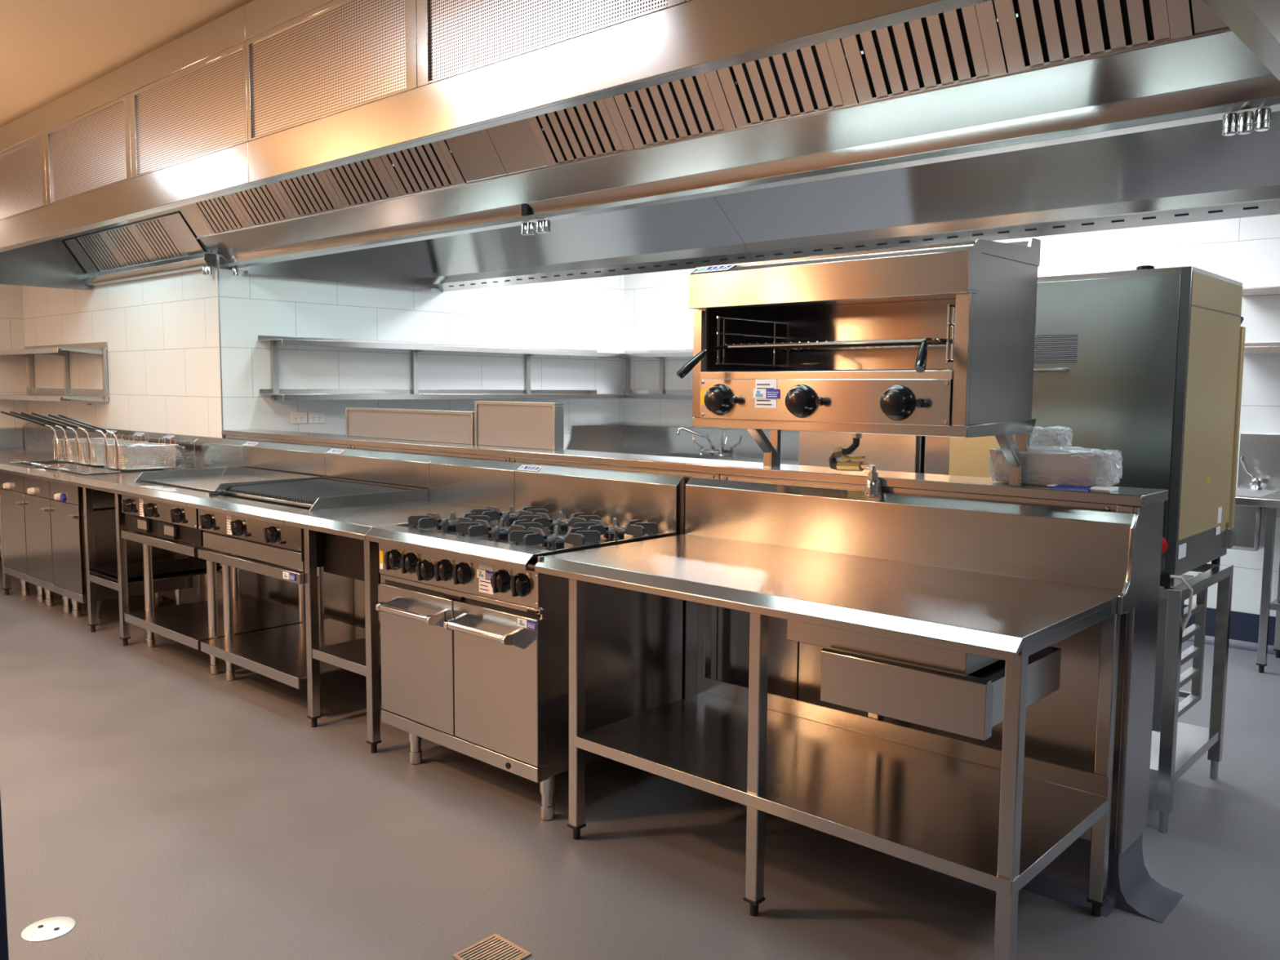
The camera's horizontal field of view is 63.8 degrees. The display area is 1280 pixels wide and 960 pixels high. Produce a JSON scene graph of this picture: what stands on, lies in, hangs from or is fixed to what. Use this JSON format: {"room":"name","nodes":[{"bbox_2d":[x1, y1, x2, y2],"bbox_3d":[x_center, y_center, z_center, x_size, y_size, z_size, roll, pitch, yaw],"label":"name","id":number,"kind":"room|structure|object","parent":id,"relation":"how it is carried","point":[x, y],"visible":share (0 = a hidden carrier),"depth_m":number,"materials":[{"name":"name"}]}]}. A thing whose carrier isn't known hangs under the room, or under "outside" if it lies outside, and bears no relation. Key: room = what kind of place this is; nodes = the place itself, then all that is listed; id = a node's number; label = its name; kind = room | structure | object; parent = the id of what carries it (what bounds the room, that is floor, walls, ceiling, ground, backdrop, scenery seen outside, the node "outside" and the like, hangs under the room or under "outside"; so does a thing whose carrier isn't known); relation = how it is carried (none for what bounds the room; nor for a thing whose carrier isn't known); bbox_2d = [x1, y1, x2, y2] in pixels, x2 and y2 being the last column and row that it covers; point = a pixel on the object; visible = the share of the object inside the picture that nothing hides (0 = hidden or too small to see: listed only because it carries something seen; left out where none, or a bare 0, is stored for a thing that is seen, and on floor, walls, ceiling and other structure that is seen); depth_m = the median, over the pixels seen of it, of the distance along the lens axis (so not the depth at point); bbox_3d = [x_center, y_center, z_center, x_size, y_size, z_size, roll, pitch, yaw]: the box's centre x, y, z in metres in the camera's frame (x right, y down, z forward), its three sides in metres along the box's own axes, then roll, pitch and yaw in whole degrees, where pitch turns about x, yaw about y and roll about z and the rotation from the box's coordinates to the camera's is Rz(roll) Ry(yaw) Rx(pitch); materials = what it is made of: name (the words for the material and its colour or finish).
{"room":"commercial kitchen","nodes":[
{"label":"commercial kitchen","id":0,"kind":"room"},
{"bbox_2d":[0,284,28,557],"bbox_3d":[-7.809,-0.478,5.605,0.150,2.690,7.980,5,7,42],"label":"wall","id":1,"kind":"structure","parent":0,"point":[12,368],"depth_m":8.40,"materials":[{"name":"tile"}]},
{"bbox_2d":[22,422,111,453],"bbox_3d":[-4.433,-0.299,7.916,1.755,0.244,0.046,5,7,42],"label":"basket","id":2,"kind":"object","parent":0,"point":[37,436],"depth_m":8.10,"materials":[{"name":"silver metal"}]},
{"bbox_2d":[106,428,137,439],"bbox_3d":[-3.609,-0.226,7.171,0.462,0.244,0.046,5,7,42],"label":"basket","id":3,"kind":"structure","parent":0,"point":[126,433],"depth_m":7.12,"materials":[{"name":"silver metal"}]},
{"bbox_2d":[0,0,253,128],"bbox_3d":[-2.273,-1.604,3.002,11.780,0.100,11.725,5,7,42],"label":"ceiling","id":4,"kind":"structure","parent":0,"point":[50,50],"depth_m":3.76,"materials":[{"name":"beige paint"}]},
{"bbox_2d":[0,0,1279,291],"bbox_3d":[-1.022,-1.408,5.061,7.542,0.594,2.860,5,7,42],"label":"exhaust hood","id":5,"kind":"object","parent":4,"relation":"hanging from","point":[445,145],"visible":1,"depth_m":3.58,"materials":[{"name":"silver metal"}]},
{"bbox_2d":[202,266,208,275],"bbox_3d":[-2.602,-1.250,6.155,0.035,0.050,0.035,5,7,42],"label":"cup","id":6,"kind":"object","parent":5,"relation":"on","point":[204,268],"depth_m":6.14,"materials":[{"name":"silver metal"}]},
{"bbox_2d":[206,266,213,275],"bbox_3d":[-2.557,-1.240,6.101,0.035,0.050,0.035,5,7,42],"label":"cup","id":7,"kind":"object","parent":5,"relation":"on","point":[209,269],"depth_m":6.09,"materials":[{"name":"silver metal"}]},
{"bbox_2d":[231,267,238,276],"bbox_3d":[-2.429,-1.249,6.167,0.035,0.050,0.035,5,7,42],"label":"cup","id":8,"kind":"object","parent":5,"relation":"on","point":[235,270],"depth_m":6.15,"materials":[{"name":"silver metal"}]},
{"bbox_2d":[520,222,528,235],"bbox_3d":[-0.492,-1.076,4.404,0.035,0.050,0.035,5,7,42],"label":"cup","id":9,"kind":"object","parent":5,"relation":"on","point":[523,225],"depth_m":4.39,"materials":[{"name":"silver metal"}]},
{"bbox_2d":[526,222,535,235],"bbox_3d":[-0.463,-1.068,4.365,0.035,0.050,0.035,5,7,42],"label":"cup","id":10,"kind":"object","parent":5,"relation":"on","point":[531,226],"depth_m":4.35,"materials":[{"name":"silver metal"}]},
{"bbox_2d":[536,220,543,233],"bbox_3d":[-0.421,-1.069,4.340,0.035,0.050,0.035,5,7,42],"label":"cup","id":11,"kind":"object","parent":5,"relation":"on","point":[539,223],"depth_m":4.33,"materials":[{"name":"silver metal"}]},
{"bbox_2d":[542,219,550,232],"bbox_3d":[-0.392,-1.062,4.301,0.035,0.050,0.035,5,7,42],"label":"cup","id":12,"kind":"object","parent":5,"relation":"on","point":[545,223],"depth_m":4.29,"materials":[{"name":"silver metal"}]},
{"bbox_2d":[1222,112,1238,136],"bbox_3d":[1.491,-0.898,2.595,0.035,0.050,0.035,5,7,42],"label":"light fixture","id":13,"kind":"object","parent":5,"relation":"on","point":[1230,120],"depth_m":2.58,"materials":[{"name":"silver metal"}]},
{"bbox_2d":[1236,111,1253,134],"bbox_3d":[1.511,-0.891,2.564,0.035,0.050,0.035,5,7,42],"label":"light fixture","id":14,"kind":"object","parent":5,"relation":"on","point":[1245,119],"depth_m":2.55,"materials":[{"name":"silver metal"}]},
{"bbox_2d":[1253,107,1271,131],"bbox_3d":[1.544,-0.893,2.547,0.035,0.050,0.035,5,7,42],"label":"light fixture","id":15,"kind":"object","parent":5,"relation":"on","point":[1262,115],"depth_m":2.53,"materials":[{"name":"silver metal"}]},
{"bbox_2d":[241,271,624,449],"bbox_3d":[-1.287,-0.619,7.664,0.150,2.690,3.545,5,7,42],"label":"wall","id":16,"kind":"structure","parent":0,"point":[585,313],"depth_m":7.30,"materials":[{"name":"tile"}]},
{"bbox_2d":[289,411,307,423],"bbox_3d":[-2.182,-0.398,6.573,0.014,0.075,0.115,5,7,42],"label":"power outlet","id":17,"kind":"object","parent":16,"relation":"attached to","point":[295,417],"visible":1,"depth_m":6.57,"materials":[{"name":"white plastic"}]},
{"bbox_2d":[307,411,324,423],"bbox_3d":[-2.099,-0.406,6.664,0.014,0.075,0.115,5,7,42],"label":"power outlet","id":18,"kind":"object","parent":16,"relation":"attached to","point":[313,417],"visible":1,"depth_m":6.66,"materials":[{"name":"white plastic"}]},
{"bbox_2d":[257,335,622,399],"bbox_3d":[-1.250,-0.776,7.352,0.298,0.400,2.975,5,7,42],"label":"wall shelf","id":19,"kind":"object","parent":16,"relation":"attached to","point":[277,393],"visible":1,"depth_m":7.05,"materials":[{"name":"silver metal"}]},
{"bbox_2d":[22,202,1168,854],"bbox_3d":[-1.848,-0.448,5.735,8.805,2.690,0.240,5,7,42],"label":"wall","id":20,"kind":"structure","parent":0,"point":[1060,726],"depth_m":4.19,"materials":[{"name":"white tile"}]},
{"bbox_2d":[0,342,109,402],"bbox_3d":[-4.537,-0.817,7.779,1.720,0.427,0.328,5,7,42],"label":"wall shelf","id":21,"kind":"object","parent":20,"relation":"attached to","point":[33,393],"visible":1,"depth_m":7.61,"materials":[{"name":"silver metal"}]},
{"bbox_2d":[162,433,199,469],"bbox_3d":[-2.921,-0.165,6.548,0.462,0.244,0.046,5,7,42],"label":"backsplash","id":22,"kind":"structure","parent":20,"relation":"attached to","point":[188,461],"depth_m":6.47,"materials":[{"name":"silver metal"}]},
{"bbox_2d":[217,261,223,438],"bbox_3d":[-2.523,-0.679,6.182,0.006,1.260,0.008,5,7,42],"label":"trim","id":23,"kind":"structure","parent":20,"relation":"attached to","point":[218,286],"depth_m":6.17,"materials":[{"name":"silver metal"}]},
{"bbox_2d":[194,435,248,469],"bbox_3d":[-2.521,-0.129,6.187,0.612,0.244,0.046,5,7,42],"label":"backsplash","id":24,"kind":"structure","parent":20,"relation":"attached to","point":[210,452],"depth_m":6.17,"materials":[{"name":"silver metal"}]},
{"bbox_2d":[242,440,330,476],"bbox_3d":[-1.961,-0.079,5.680,0.897,0.244,0.046,5,7,42],"label":"backsplash","id":25,"kind":"structure","parent":20,"relation":"attached to","point":[305,460],"depth_m":5.63,"materials":[{"name":"silver metal"}]},
{"bbox_2d":[324,447,435,491],"bbox_3d":[-1.294,-0.020,5.078,0.897,0.244,0.046,5,7,42],"label":"backsplash","id":26,"kind":"structure","parent":20,"relation":"attached to","point":[388,468],"depth_m":5.03,"materials":[{"name":"silver metal"}]},
{"bbox_2d":[345,407,475,444],"bbox_3d":[-1.174,-0.281,5.223,1.090,0.154,0.055,5,7,42],"label":"panel","id":27,"kind":"object","parent":20,"relation":"on","point":[428,425],"visible":0.84,"depth_m":5.17,"materials":[{"name":"grey"}]},
{"bbox_2d":[429,455,520,511],"bbox_3d":[-0.740,0.029,4.576,0.597,0.244,0.046,5,7,42],"label":"backsplash","id":28,"kind":"structure","parent":20,"relation":"attached to","point":[486,483],"depth_m":4.55,"materials":[{"name":"silver metal"}]},
{"bbox_2d":[474,400,564,449],"bbox_3d":[-0.556,-0.252,4.662,0.550,0.205,0.055,5,7,42],"label":"panel","id":29,"kind":"object","parent":20,"relation":"on","point":[525,424],"visible":1,"depth_m":4.62,"materials":[{"name":"grey"}]},
{"bbox_2d":[514,462,684,534],"bbox_3d":[-0.184,0.079,4.074,0.897,0.244,0.046,5,7,42],"label":"backsplash","id":30,"kind":"structure","parent":20,"relation":"attached to","point":[626,496],"depth_m":4.00,"materials":[{"name":"silver metal"}]},
{"bbox_2d":[828,433,881,495],"bbox_3d":[0.688,-0.066,3.287,0.054,0.215,0.213,-3,6,-36],"label":"gas valve","id":31,"kind":"object","parent":20,"relation":"attached to","point":[873,486],"visible":0.92,"depth_m":3.27,"materials":[{"name":"silver metal"}]},
{"bbox_2d":[676,237,1040,485],"bbox_3d":[0.617,-0.350,3.077,0.924,0.705,0.604,5,7,42],"label":"grill","id":32,"kind":"object","parent":20,"relation":"on","point":[933,340],"visible":1,"depth_m":2.94,"materials":[{"name":"silver metal"}]},
{"bbox_2d":[700,368,953,379],"bbox_3d":[0.631,-0.317,3.100,0.842,0.029,0.385,5,7,42],"label":"drip tray","id":33,"kind":"object","parent":32,"relation":"on","point":[705,374],"depth_m":2.94,"materials":[{"name":"silver metal"}]},
{"bbox_2d":[693,417,1035,437],"bbox_3d":[0.664,-0.175,3.146,0.920,0.041,0.460,5,7,42],"label":"tray","id":34,"kind":"object","parent":32,"relation":"on","point":[954,427],"depth_m":2.87,"materials":[{"name":"silver metal"}]},
{"bbox_2d":[684,476,1136,613],"bbox_3d":[0.742,0.172,3.236,1.523,0.264,0.045,5,7,42],"label":"backsplash","id":35,"kind":"structure","parent":20,"relation":"attached to","point":[1089,548],"depth_m":3.10,"materials":[{"name":"silver metal"}]},
{"bbox_2d":[986,426,1122,487],"bbox_3d":[1.214,-0.072,2.998,0.380,0.171,0.166,5,7,42],"label":"plastic containers","id":36,"kind":"object","parent":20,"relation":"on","point":[1046,465],"visible":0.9,"depth_m":2.94,"materials":[{"name":"white"}]},
{"bbox_2d":[989,448,1118,487],"bbox_3d":[1.208,-0.038,3.014,0.324,0.095,0.139,5,7,42],"label":"tray","id":37,"kind":"object","parent":36,"relation":"on","point":[1083,467],"depth_m":2.94,"materials":[{"name":"plastic"}]},
{"bbox_2d":[1047,484,1118,492],"bbox_3d":[1.238,0.021,2.877,0.170,0.010,0.080,5,7,42],"label":"booklet","id":38,"kind":"object","parent":20,"relation":"on","point":[1098,488],"visible":1,"depth_m":2.85,"materials":[{"name":"blue"}]},
{"bbox_2d":[0,556,1279,959],"bbox_3d":[-2.293,1.175,3.254,11.780,0.100,11.725,5,7,42],"label":"floor","id":39,"kind":"structure","parent":0,"point":[162,805],"depth_m":3.18,"materials":[{"name":"concrete"}]},
{"bbox_2d":[0,792,8,959],"bbox_3d":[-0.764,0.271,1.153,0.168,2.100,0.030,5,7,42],"label":"door","id":40,"kind":"structure","parent":39,"relation":"on","point":[4,955],"depth_m":1.12,"materials":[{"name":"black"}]},
{"bbox_2d":[21,916,75,942],"bbox_3d":[-1.553,1.178,2.698,0.124,0.005,0.124,5,7,42],"label":"access cover","id":41,"kind":"object","parent":39,"relation":"on","point":[50,928],"visible":1,"depth_m":2.69,"materials":[{"name":"silver metal"}]},
{"bbox_2d":[0,422,111,595],"bbox_3d":[-5.223,0.201,7.098,1.763,1.104,2.376,5,7,42],"label":"bench","id":42,"kind":"object","parent":39,"relation":"on","point":[33,442],"visible":0.41,"depth_m":7.95,"materials":[{"name":"silver metal"}]},
{"bbox_2d":[0,446,85,462],"bbox_3d":[-4.693,-0.170,7.641,1.755,0.048,0.735,5,7,42],"label":"countertop","id":43,"kind":"structure","parent":42,"relation":"on","point":[6,454],"depth_m":7.55,"materials":[{"name":"silver metal"}]},
{"bbox_2d":[0,428,137,603],"bbox_3d":[-3.858,0.225,6.940,0.464,1.104,0.776,5,7,42],"label":"fryer","id":44,"kind":"object","parent":39,"relation":"on","point":[12,491],"visible":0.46,"depth_m":6.70,"materials":[{"name":"silver metal"}]},
{"bbox_2d":[0,410,113,461],"bbox_3d":[-3.874,-0.295,6.844,0.150,0.340,0.671,5,7,42],"label":"basket","id":45,"kind":"object","parent":44,"relation":"on","point":[57,446],"visible":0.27,"depth_m":6.83,"materials":[{"name":"silver metal"}]},
{"bbox_2d":[9,410,124,462],"bbox_3d":[-3.740,-0.286,6.722,0.150,0.340,0.671,5,7,42],"label":"basket","id":46,"kind":"object","parent":44,"relation":"on","point":[67,447],"visible":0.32,"depth_m":6.71,"materials":[{"name":"silver metal"}]},
{"bbox_2d":[13,431,167,613],"bbox_3d":[-3.514,0.256,6.629,0.464,1.104,0.776,5,7,42],"label":"fryer","id":47,"kind":"object","parent":39,"relation":"on","point":[37,491],"visible":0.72,"depth_m":6.38,"materials":[{"name":"silver metal"}]},
{"bbox_2d":[13,458,91,469],"bbox_3d":[-3.675,-0.105,6.411,0.420,0.048,0.318,5,7,42],"label":"lid","id":48,"kind":"object","parent":47,"relation":"on","point":[63,465],"visible":0.94,"depth_m":6.42,"materials":[{"name":"silver metal"}]},
{"bbox_2d":[20,412,137,464],"bbox_3d":[-3.590,-0.270,6.587,0.150,0.340,0.671,5,7,42],"label":"basket","id":49,"kind":"object","parent":47,"relation":"on","point":[80,454],"visible":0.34,"depth_m":6.58,"materials":[{"name":"silver metal"}]},
{"bbox_2d":[31,412,148,466],"bbox_3d":[-3.449,-0.260,6.459,0.150,0.340,0.671,5,7,42],"label":"basket","id":50,"kind":"object","parent":47,"relation":"on","point":[91,454],"visible":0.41,"depth_m":6.45,"materials":[{"name":"silver metal"}]},
{"bbox_2d":[40,433,199,626],"bbox_3d":[-3.169,0.286,6.318,0.464,1.104,0.776,5,7,42],"label":"fryer","id":51,"kind":"object","parent":39,"relation":"on","point":[67,511],"visible":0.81,"depth_m":6.07,"materials":[{"name":"silver metal"}]},
{"bbox_2d":[39,463,121,474],"bbox_3d":[-3.331,-0.074,6.100,0.430,0.048,0.318,5,7,42],"label":"lid","id":52,"kind":"object","parent":51,"relation":"on","point":[81,470],"visible":1,"depth_m":6.12,"materials":[{"name":"silver metal"}]},
{"bbox_2d":[47,413,167,469],"bbox_3d":[-3.242,-0.239,6.273,0.150,0.340,0.671,5,7,42],"label":"basket","id":53,"kind":"object","parent":51,"relation":"on","point":[107,450],"visible":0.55,"depth_m":6.29,"materials":[{"name":"silver metal"}]},
{"bbox_2d":[57,413,178,470],"bbox_3d":[-3.121,-0.231,6.163,0.150,0.340,0.671,5,7,42],"label":"basket","id":54,"kind":"object","parent":51,"relation":"on","point":[171,449],"visible":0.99,"depth_m":6.25,"materials":[{"name":"silver metal"}]},
{"bbox_2d":[68,435,248,645],"bbox_3d":[-2.770,0.322,5.957,0.612,1.104,0.776,5,7,42],"label":"bench","id":55,"kind":"object","parent":39,"relation":"on","point":[210,452],"visible":0.52,"depth_m":5.86,"materials":[{"name":"silver metal"}]},
{"bbox_2d":[68,472,142,492],"bbox_3d":[-2.781,0.000,5.912,0.612,0.048,0.735,5,7,42],"label":"countertop","id":56,"kind":"structure","parent":55,"relation":"on","point":[104,482],"depth_m":5.71,"materials":[{"name":"silver metal"}]},
{"bbox_2d":[88,565,222,582],"bbox_3d":[-2.802,0.521,5.951,0.430,0.023,0.590,5,7,42],"label":"shelf","id":57,"kind":"object","parent":55,"relation":"on","point":[218,568],"visible":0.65,"depth_m":5.84,"materials":[{"name":"grey metal"}]},
{"bbox_2d":[89,555,220,577],"bbox_3d":[-2.798,0.499,5.946,0.400,0.023,0.590,5,7,42],"label":"tray","id":58,"kind":"object","parent":57,"relation":"on","point":[191,562],"visible":0.81,"depth_m":5.95,"materials":[{"name":"grey metal"}]},
{"bbox_2d":[111,440,330,674],"bbox_3d":[-2.209,0.372,5.449,0.899,1.104,0.776,5,7,42],"label":"griddle","id":59,"kind":"object","parent":39,"relation":"on","point":[159,513],"visible":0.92,"depth_m":5.39,"materials":[{"name":"silver metal"}]},
{"bbox_2d":[140,485,177,491],"bbox_3d":[-2.420,0.040,5.183,0.358,0.006,0.070,5,7,42],"label":"scraps","id":60,"kind":"object","parent":59,"relation":"on","point":[147,486],"visible":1,"depth_m":5.14,"materials":[{"name":"white paper"}]},
{"bbox_2d":[186,447,435,715],"bbox_3d":[-1.522,0.433,4.828,0.954,1.104,0.776,5,7,42],"label":"griddle","id":61,"kind":"object","parent":39,"relation":"on","point":[249,522],"visible":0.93,"depth_m":4.74,"materials":[{"name":"silver metal"}]},
{"bbox_2d":[284,455,520,753],"bbox_3d":[-0.988,0.480,4.345,0.597,1.104,0.776,5,7,42],"label":"bench","id":62,"kind":"object","parent":39,"relation":"on","point":[461,486],"visible":0.62,"depth_m":4.24,"materials":[{"name":"silver metal"}]},
{"bbox_2d":[284,500,509,540],"bbox_3d":[-0.999,0.159,4.301,0.597,0.048,0.735,5,7,42],"label":"countertop","id":63,"kind":"structure","parent":62,"relation":"on","point":[355,522],"depth_m":4.19,"materials":[{"name":"silver metal"}]},
{"bbox_2d":[451,933,531,959],"bbox_3d":[-0.373,1.196,2.585,0.140,0.005,0.142,5,7,42],"label":"floor grate","id":64,"kind":"object","parent":39,"relation":"on","point":[495,947],"visible":1,"depth_m":2.60,"materials":[{"name":"silver metal"}]},
{"bbox_2d":[365,462,684,820],"bbox_3d":[-0.444,0.531,3.832,0.897,1.104,0.820,5,7,42],"label":"oven range","id":65,"kind":"object","parent":39,"relation":"on","point":[474,640],"visible":0.99,"depth_m":3.60,"materials":[{"name":"silver metal"}]},
{"bbox_2d":[564,424,799,465],"bbox_3d":[0.889,0.208,7.467,3.436,1.110,0.700,5,7,42],"label":"bench","id":66,"kind":"object","parent":39,"relation":"on","point":[663,441],"visible":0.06,"depth_m":8.35,"materials":[{"name":"silver metal"}]},
{"bbox_2d":[648,453,733,459],"bbox_3d":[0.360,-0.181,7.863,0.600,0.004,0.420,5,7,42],"label":"sink","id":67,"kind":"object","parent":66,"relation":"in","point":[675,455],"depth_m":7.86,"materials":[{"name":"silver metal"}]},
{"bbox_2d":[587,448,798,465],"bbox_3d":[0.887,-0.115,7.429,3.430,0.040,0.680,5,7,42],"label":"countertop","id":68,"kind":"structure","parent":66,"relation":"on","point":[786,461],"depth_m":8.11,"materials":[{"name":"silver metal"}]},
{"bbox_2d":[676,426,727,455],"bbox_3d":[0.494,-0.305,8.061,0.401,0.218,0.197,1,5,10],"label":"mixer tap","id":69,"kind":"object","parent":66,"relation":"on","point":[701,450],"visible":1,"depth_m":8.04,"materials":[{"name":"silver metal"}]},
{"bbox_2d":[240,593,1183,923],"bbox_3d":[-0.492,0.929,4.611,5.312,0.170,0.340,5,7,42],"label":"baseboard","id":70,"kind":"structure","parent":39,"relation":"on","point":[1131,888],"depth_m":2.90,"materials":[{"name":"grey plastic"}]},
{"bbox_2d":[534,476,1142,959],"bbox_3d":[0.498,0.613,3.001,1.535,1.104,0.776,5,7,42],"label":"bench","id":71,"kind":"object","parent":39,"relation":"on","point":[940,613],"visible":1,"depth_m":2.79,"materials":[{"name":"silver metal"}]},
{"bbox_2d":[534,533,1122,662],"bbox_3d":[0.481,0.291,2.959,1.523,0.048,0.730,5,7,42],"label":"countertop","id":72,"kind":"structure","parent":71,"relation":"on","point":[1007,618],"depth_m":2.73,"materials":[{"name":"silver metal"}]},
{"bbox_2d":[798,431,924,473],"bbox_3d":[1.130,0.157,4.664,0.595,1.720,0.665,5,7,42],"label":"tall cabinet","id":73,"kind":"object","parent":39,"relation":"on","point":[887,452],"visible":0.02,"depth_m":4.35,"materials":[{"name":"silver metal"}]},
{"bbox_2d":[924,434,1015,478],"bbox_3d":[1.511,0.191,4.320,0.405,1.720,0.665,5,7,42],"label":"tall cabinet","id":74,"kind":"object","parent":39,"relation":"on","point":[945,455],"visible":0.02,"depth_m":4.08,"materials":[{"name":"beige metal"}]},
{"bbox_2d":[1149,562,1233,832],"bbox_3d":[1.732,0.710,3.711,0.545,0.800,0.670,5,7,42],"label":"stand","id":75,"kind":"object","parent":39,"relation":"on","point":[1176,746],"visible":0.49,"depth_m":3.55,"materials":[{"name":"silver metal"}]},
{"bbox_2d":[1029,265,1245,631],"bbox_3d":[1.762,-0.139,3.639,0.565,1.186,0.750,5,7,42],"label":"oven","id":76,"kind":"object","parent":75,"relation":"on","point":[1145,363],"visible":0.77,"depth_m":3.36,"materials":[{"name":"silver metal"}]},
{"bbox_2d":[1169,574,1193,587],"bbox_3d":[1.740,0.361,3.682,0.330,0.020,0.460,5,7,42],"label":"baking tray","id":77,"kind":"object","parent":75,"relation":"in","point":[1176,581],"visible":0.08,"depth_m":3.73,"materials":[{"name":"silver metal"}]},
{"bbox_2d":[1227,432,1279,672],"bbox_3d":[4.014,0.437,4.680,2.450,1.200,0.642,5,7,42],"label":"bench","id":78,"kind":"object","parent":39,"relation":"on","point":[1255,510],"visible":0.95,"depth_m":5.23,"materials":[{"name":"silver metal"}]},
{"bbox_2d":[1240,456,1262,489],"bbox_3d":[3.263,-0.035,5.498,0.099,0.178,0.201,5,7,42],"label":"mixer tap","id":79,"kind":"object","parent":78,"relation":"on","point":[1255,484],"visible":1,"depth_m":5.52,"materials":[{"name":"silver metal"}]},
{"bbox_2d":[1227,504,1276,551],"bbox_3d":[3.201,0.227,5.375,0.150,0.242,0.400,5,7,42],"label":"sink","id":80,"kind":"object","parent":78,"relation":"in","point":[1250,522],"depth_m":5.22,"materials":[{"name":"silver metal"}]},
{"bbox_2d":[1235,487,1279,507],"bbox_3d":[4.008,0.158,4.646,2.450,0.038,0.620,5,7,42],"label":"countertop","id":81,"kind":"structure","parent":78,"relation":"on","point":[1273,500],"depth_m":5.11,"materials":[{"name":"silver metal"}]},
{"bbox_2d":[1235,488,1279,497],"bbox_3d":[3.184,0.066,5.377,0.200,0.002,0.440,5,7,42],"label":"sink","id":82,"kind":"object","parent":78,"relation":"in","point":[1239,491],"depth_m":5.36,"materials":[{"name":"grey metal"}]},
{"bbox_2d":[623,214,1279,616],"bbox_3d":[2.903,-0.453,6.159,8.090,2.690,0.150,5,7,42],"label":"wall","id":83,"kind":"structure","parent":0,"point":[658,316],"depth_m":5.91,"materials":[{"name":"tile"}]},
{"bbox_2d":[598,349,693,399],"bbox_3d":[1.101,-0.771,7.451,3.630,0.405,0.323,5,7,42],"label":"wall shelf","id":84,"kind":"object","parent":83,"relation":"attached to","point":[661,393],"visible":0.27,"depth_m":8.38,"materials":[{"name":"silver metal"}]},
{"bbox_2d":[622,424,799,459],"bbox_3d":[1.120,-0.249,7.676,3.434,0.225,0.025,5,7,42],"label":"backsplash","id":85,"kind":"structure","parent":83,"relation":"attached to","point":[740,442],"depth_m":8.22,"materials":[{"name":"silver metal"}]},
{"bbox_2d":[1182,604,1275,654],"bbox_3d":[2.772,0.788,6.247,7.940,0.200,0.050,5,7,42],"label":"baseboard","id":86,"kind":"structure","parent":83,"relation":"attached to","point":[1244,627],"depth_m":5.74,"materials":[{"name":"blue"}]},
{"bbox_2d":[1237,432,1279,489],"bbox_3d":[4.224,-0.020,4.867,2.450,0.320,0.027,5,7,42],"label":"backsplash","id":87,"kind":"structure","parent":83,"relation":"attached to","point":[1260,452],"depth_m":5.60,"materials":[{"name":"silver metal"}]},
{"bbox_2d":[1242,285,1279,353],"bbox_3d":[4.105,-0.776,4.699,2.500,0.375,0.343,5,7,42],"label":"wall shelf","id":88,"kind":"object","parent":83,"relation":"attached to","point":[1257,347],"visible":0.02,"depth_m":5.31,"materials":[{"name":"silver metal"}]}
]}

